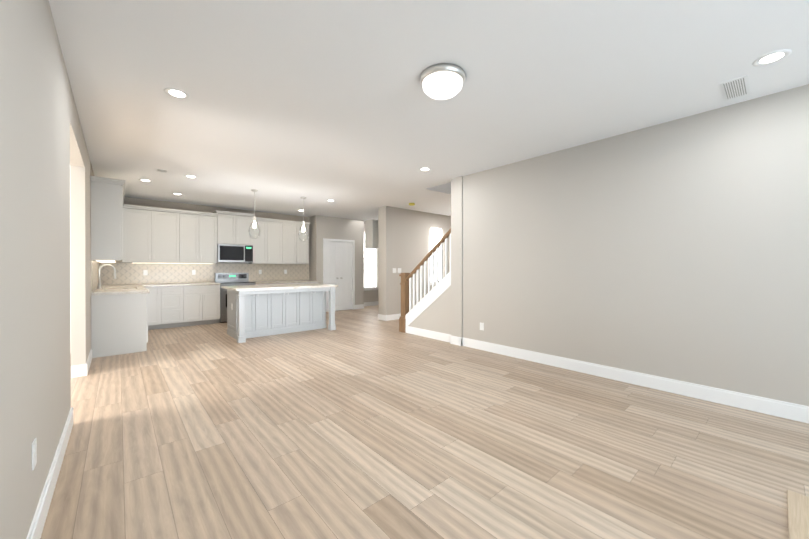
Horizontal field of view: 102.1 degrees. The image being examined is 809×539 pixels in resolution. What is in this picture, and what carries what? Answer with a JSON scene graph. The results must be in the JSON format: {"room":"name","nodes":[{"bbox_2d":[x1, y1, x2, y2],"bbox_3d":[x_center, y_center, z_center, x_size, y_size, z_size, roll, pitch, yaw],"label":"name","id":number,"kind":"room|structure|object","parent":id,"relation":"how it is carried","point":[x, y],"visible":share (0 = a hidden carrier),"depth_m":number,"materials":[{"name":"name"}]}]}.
{"room":"empty living room","nodes":[
{"label":"empty living room","id":0,"kind":"room"},
{"bbox_2d":[0,0,93,538],"bbox_3d":[-2.312,-0.126,2.114,0.124,2.740,11.920,0,0,-41],"label":"wall","id":1,"kind":"structure","parent":0,"point":[45,186],"depth_m":1.54,"materials":[{"name":"grey paint"}]},
{"bbox_2d":[32,438,36,470],"bbox_3d":[-1.658,0.826,1.466,0.008,0.115,0.072,0,0,-41],"label":"electrical outlet","id":2,"kind":"object","parent":1,"relation":"attached to","point":[34,452],"visible":1,"depth_m":1.46,"materials":[{"name":"white plastic"}]},
{"bbox_2d":[91,260,99,291],"bbox_3d":[-5.233,0.091,5.545,0.007,0.449,2.640,0,0,-41],"label":"tile backsplash","id":3,"kind":"structure","parent":1,"relation":"attached to","point":[95,265],"depth_m":5.14,"materials":[{"name":"beige tile"}]},
{"bbox_2d":[90,176,125,259],"bbox_3d":[-4.411,-0.698,4.858,0.336,1.125,0.539,0,0,-41],"label":"upper cabinet","id":4,"kind":"object","parent":1,"relation":"attached to","point":[121,232],"depth_m":4.66,"materials":[{"name":"grey paint"}]},
{"bbox_2d":[94,260,121,262],"bbox_3d":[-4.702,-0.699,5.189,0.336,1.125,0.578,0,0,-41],"label":"under-cabinet light","id":5,"kind":"object","parent":1,"relation":"attached to","point":[102,261],"depth_m":5.07,"materials":[{"name":"white plastic"}]},
{"bbox_2d":[70,215,70,347],"bbox_3d":[-6.341,-0.131,3.623,3.950,2.740,0.100,0,0,-41],"label":"wall","id":6,"kind":"structure","parent":0,"point":[70,281],"depth_m":4.80,"materials":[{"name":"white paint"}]},
{"bbox_2d":[99,197,377,301],"bbox_3d":[-2.990,-0.151,9.359,8.410,2.740,0.124,0,0,-41],"label":"wall","id":7,"kind":"structure","parent":0,"point":[161,204],"depth_m":7.96,"materials":[{"name":"beige paint"}]},
{"bbox_2d":[126,204,173,263],"bbox_3d":[-5.369,-0.705,6.962,1.035,1.125,0.347,0,0,-41],"label":"upper cabinet","id":8,"kind":"object","parent":7,"relation":"attached to","point":[149,231],"depth_m":6.79,"materials":[{"name":"grey paint"}]},
{"bbox_2d":[174,212,221,263],"bbox_3d":[-4.743,-0.707,7.497,0.848,1.125,0.367,0,0,-41],"label":"upper cabinet","id":9,"kind":"object","parent":7,"relation":"attached to","point":[197,235],"depth_m":7.34,"materials":[{"name":"grey paint"}]},
{"bbox_2d":[100,263,308,284],"bbox_3d":[-4.437,0.111,8.011,4.454,0.506,0.007,0,0,-41],"label":"tile backsplash","id":10,"kind":"structure","parent":7,"relation":"attached to","point":[132,273],"depth_m":7.53,"materials":[{"name":"beige tile"}]},
{"bbox_2d":[218,212,249,244],"bbox_3d":[-4.175,-0.974,7.994,0.778,0.735,0.367,0,0,-41],"label":"upper cabinet","id":11,"kind":"object","parent":7,"relation":"attached to","point":[235,225],"depth_m":7.85,"materials":[{"name":"grey paint"}]},
{"bbox_2d":[217,244,252,262],"bbox_3d":[-4.145,-0.385,7.961,0.766,0.426,0.441,0,0,-41],"label":"microwave","id":12,"kind":"object","parent":11,"relation":"attached to","point":[234,253],"visible":0.98,"depth_m":7.80,"materials":[{"name":"silver metal"}]},
{"bbox_2d":[246,216,285,263],"bbox_3d":[-3.604,-0.710,8.495,0.859,1.125,0.367,0,0,-41],"label":"upper cabinet","id":13,"kind":"object","parent":7,"relation":"attached to","point":[270,247],"depth_m":8.40,"materials":[{"name":"grey paint"}]},
{"bbox_2d":[286,220,309,263],"bbox_3d":[-3.078,-0.712,8.969,0.793,1.125,0.347,0,0,-41],"label":"upper cabinet","id":14,"kind":"object","parent":7,"relation":"attached to","point":[297,252],"depth_m":8.86,"materials":[{"name":"grey paint"}]},
{"bbox_2d":[364,232,377,290],"bbox_3d":[-1.165,-0.276,10.933,0.610,1.940,0.140,0,0,-41],"label":"window","id":15,"kind":"structure","parent":7,"relation":"in","point":[370,269],"depth_m":11.02,"materials":[{"name":"white glass"}]},
{"bbox_2d":[309,215,363,304],"bbox_3d":[-2.016,-0.152,9.837,1.585,2.740,0.450,0,0,-41],"label":"wall","id":16,"kind":"structure","parent":0,"point":[322,227],"depth_m":9.54,"materials":[{"name":"grey paint"}]},
{"bbox_2d":[326,241,351,311],"bbox_3d":[-1.923,0.195,9.629,0.900,2.022,0.100,0,0,-41],"label":"pantry door","id":17,"kind":"structure","parent":16,"relation":"in","point":[339,264],"depth_m":9.67,"materials":[{"name":"white paint"}]},
{"bbox_2d":[323,238,354,311],"bbox_3d":[-1.945,0.166,9.655,1.040,2.105,0.118,0,0,-41],"label":"door frame","id":18,"kind":"structure","parent":16,"relation":"attached to","point":[353,265],"depth_m":9.92,"materials":[{"name":"white paint"}]},
{"bbox_2d":[378,206,450,314],"bbox_3d":[0.671,-0.149,8.966,3.220,2.740,0.300,0,0,-41],"label":"wall","id":19,"kind":"structure","parent":0,"point":[404,240],"depth_m":8.10,"materials":[{"name":"grey paint"}]},
{"bbox_2d":[430,227,441,284],"bbox_3d":[0.786,-0.360,9.039,0.550,1.560,0.320,0,0,-41],"label":"window","id":20,"kind":"structure","parent":19,"relation":"in","point":[436,235],"depth_m":9.13,"materials":[{"name":"white paint"}]},
{"bbox_2d":[40,305,808,538],"bbox_3d":[-0.707,1.299,3.577,12.800,0.120,12.200,0,0,-41],"label":"floor","id":21,"kind":"structure","parent":0,"point":[365,423],"depth_m":2.27,"materials":[{"name":"brown wood"}]},
{"bbox_2d":[91,292,150,357],"bbox_3d":[-4.306,0.797,4.964,0.626,0.875,0.550,0,0,-41],"label":"base cabinet","id":22,"kind":"object","parent":21,"relation":"on","point":[125,319],"depth_m":4.75,"materials":[{"name":"grey paint"}]},
{"bbox_2d":[91,284,150,295],"bbox_3d":[-4.980,0.337,5.749,0.633,0.040,2.673,0,0,-41],"label":"countertop","id":23,"kind":"structure","parent":22,"relation":"on","point":[130,289],"depth_m":4.97,"materials":[{"name":"beige stone"}]},
{"bbox_2d":[99,264,114,287],"bbox_3d":[-4.956,0.114,5.439,0.240,0.409,0.099,0,0,-41],"label":"faucet","id":24,"kind":"object","parent":23,"relation":"on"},
{"bbox_2d":[151,288,162,329],"bbox_3d":[-5.323,0.791,6.820,0.330,0.875,0.629,0,0,-41],"label":"base cabinet","id":25,"kind":"object","parent":21,"relation":"on","point":[156,293],"depth_m":6.66,"materials":[{"name":"grey paint"}]},
{"bbox_2d":[143,284,162,287],"bbox_3d":[-4.896,0.332,7.182,1.381,0.040,0.628,0,0,-41],"label":"countertop","id":26,"kind":"structure","parent":25,"relation":"on","point":[144,285],"depth_m":6.65,"materials":[{"name":"beige stone"}]},
{"bbox_2d":[163,284,186,327],"bbox_3d":[-5.056,0.790,7.054,0.520,0.875,0.629,0,0,-41],"label":"base cabinet","id":27,"kind":"object","parent":21,"relation":"on","point":[174,295],"depth_m":6.86,"materials":[{"name":"grey paint"}]},
{"bbox_2d":[187,284,219,325],"bbox_3d":[-4.646,0.789,7.413,0.710,0.875,0.629,0,0,-41],"label":"base cabinet","id":28,"kind":"object","parent":21,"relation":"on","point":[203,300],"depth_m":7.19,"materials":[{"name":"grey paint"}]},
{"bbox_2d":[215,273,254,322],"bbox_3d":[-4.069,0.654,7.870,0.748,1.140,0.684,0,0,-41],"label":"range","id":29,"kind":"object","parent":21,"relation":"on","point":[231,279],"visible":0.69,"depth_m":7.73,"materials":[{"name":"silver metal"}]},
{"bbox_2d":[221,287,335,342],"bbox_3d":[-2.411,0.792,6.432,1.824,0.876,0.987,0,0,-41],"label":"kitchen island","id":30,"kind":"object","parent":21,"relation":"on","point":[253,311],"depth_m":6.18,"materials":[{"name":"grey paint"}]},
{"bbox_2d":[225,283,336,290],"bbox_3d":[-2.413,0.334,6.433,1.900,0.040,1.050,0,0,-41],"label":"island countertop","id":31,"kind":"structure","parent":30,"relation":"on","point":[274,287],"depth_m":6.07,"materials":[{"name":"white stone"}]},
{"bbox_2d":[303,280,318,283],"bbox_3d":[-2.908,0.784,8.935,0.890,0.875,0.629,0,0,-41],"label":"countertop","id":32,"kind":"structure","parent":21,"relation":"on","point":[304,281],"depth_m":8.91,"materials":[{"name":"beige stone"}]},
{"bbox_2d":[249,280,302,283],"bbox_3d":[-3.180,0.327,8.685,1.646,0.040,0.628,0,0,-41],"label":"countertop","id":33,"kind":"structure","parent":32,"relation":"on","point":[290,281],"depth_m":8.38,"materials":[{"name":"beige stone"}]},
{"bbox_2d":[399,228,450,332],"bbox_3d":[0.403,0.239,6.024,0.170,1.984,1.355,0,0,-41],"label":"stair railing","id":34,"kind":"object","parent":21,"relation":"on","point":[405,284],"visible":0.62,"depth_m":6.12,"materials":[{"name":"white paint"}]},
{"bbox_2d":[787,490,808,538],"bbox_3d":[1.009,1.243,0.783,3.100,0.011,0.085,0,0,-41],"label":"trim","id":35,"kind":"structure","parent":21,"relation":"on","point":[798,515],"depth_m":1.64,"materials":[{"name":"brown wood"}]},
{"bbox_2d":[48,0,808,222],"bbox_3d":[-0.704,-1.651,3.503,12.720,0.300,11.940,0,0,-41],"label":"ceiling","id":36,"kind":"structure","parent":0,"point":[287,105],"depth_m":2.63,"materials":[{"name":"white paint"}]},
{"bbox_2d":[155,168,168,172],"bbox_3d":[-3.689,-1.502,4.970,0.160,0.008,0.160,0,0,-41],"label":"ceiling vent","id":37,"kind":"object","parent":36,"relation":"in","point":[161,170],"visible":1,"depth_m":4.95,"materials":[{"name":"white metal"}]},
{"bbox_2d":[163,87,189,99],"bbox_3d":[-1.935,-1.495,2.784,0.190,0.006,0.190,0,0,-41],"label":"recessed light","id":38,"kind":"object","parent":36,"relation":"in","point":[176,93],"visible":1,"depth_m":2.78,"materials":[{"name":"white paint"}]},
{"bbox_2d":[184,175,197,177],"bbox_3d":[-3.455,-1.504,5.294,0.190,0.006,0.190,0,0,-41],"label":"recessed light","id":39,"kind":"object","parent":36,"relation":"in","point":[190,176],"visible":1,"depth_m":5.29,"materials":[{"name":"white paint"}]},
{"bbox_2d":[248,189,260,238],"bbox_3d":[-2.849,-1.042,6.213,0.210,0.935,0.210,0,0,-41],"label":"pendant light","id":40,"kind":"object","parent":36,"relation":"hanging from","point":[254,218],"visible":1,"depth_m":6.21,"materials":[{"name":"clear glass"}]},
{"bbox_2d":[298,197,308,241],"bbox_3d":[-2.119,-1.045,6.852,0.210,0.935,0.210,0,0,-41],"label":"pendant light","id":41,"kind":"object","parent":36,"relation":"hanging from","point":[303,228],"visible":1,"depth_m":6.85,"materials":[{"name":"clear glass"}]},
{"bbox_2d":[419,167,430,170],"bbox_3d":[0.310,-1.502,4.910,0.190,0.006,0.190,0,0,-41],"label":"recessed light","id":42,"kind":"object","parent":36,"relation":"in","point":[425,169],"visible":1,"depth_m":4.91,"materials":[{"name":"white paint"}]},
{"bbox_2d":[420,63,465,99],"bbox_3d":[0.295,-1.426,2.545,0.356,0.142,0.356,0,0,-41],"label":"flush ceiling light","id":43,"kind":"object","parent":36,"relation":"attached to","point":[441,81],"visible":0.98,"depth_m":2.44,"materials":[{"name":"white glass"}]},
{"bbox_2d":[720,75,749,99],"bbox_3d":[2.737,-1.494,2.702,0.400,0.008,0.150,0,0,-41],"label":"ceiling vent","id":44,"kind":"object","parent":36,"relation":"in","point":[735,87],"visible":1,"depth_m":2.68,"materials":[{"name":"white metal"}]},
{"bbox_2d":[752,49,791,66],"bbox_3d":[2.598,-1.494,2.314,0.190,0.006,0.190,0,0,-41],"label":"recessed light","id":45,"kind":"object","parent":36,"relation":"in","point":[771,57],"visible":1,"depth_m":2.31,"materials":[{"name":"white paint"}]},
{"bbox_2d":[405,84,808,405],"bbox_3d":[2.524,-1.461,3.559,0.150,5.400,7.530,0,0,-41],"label":"wall","id":46,"kind":"structure","parent":0,"point":[677,249],"depth_m":3.39,"materials":[{"name":"grey paint"}]},
{"bbox_2d":[26,301,808,538],"bbox_3d":[0.820,1.167,4.847,8.430,0.135,11.700,0,0,-41],"label":"baseboard","id":47,"kind":"structure","parent":46,"relation":"attached to","point":[787,410],"depth_m":3.25,"materials":[{"name":"white paint"}]},
{"bbox_2d":[480,322,483,330],"bbox_3d":[1.186,0.874,5.021,0.008,0.115,0.072,0,0,-41],"label":"electrical outlet","id":48,"kind":"object","parent":46,"relation":"attached to","point":[481,326],"visible":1,"depth_m":5.01,"materials":[{"name":"white plastic"}]},
{"bbox_3d":[-0.027,-0.151,9.551,1.500,2.740,0.100,0,0,-41],"label":"wall","id":49,"kind":"structure","parent":0,"visible":0},
{"bbox_2d":[365,219,377,248],"bbox_3d":[-0.519,-0.919,8.790,1.060,0.720,0.387,0,0,-41],"label":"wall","id":50,"kind":"structure","parent":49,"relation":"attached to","point":[371,234],"depth_m":8.43,"materials":[{"name":"grey paint"}]}
]}

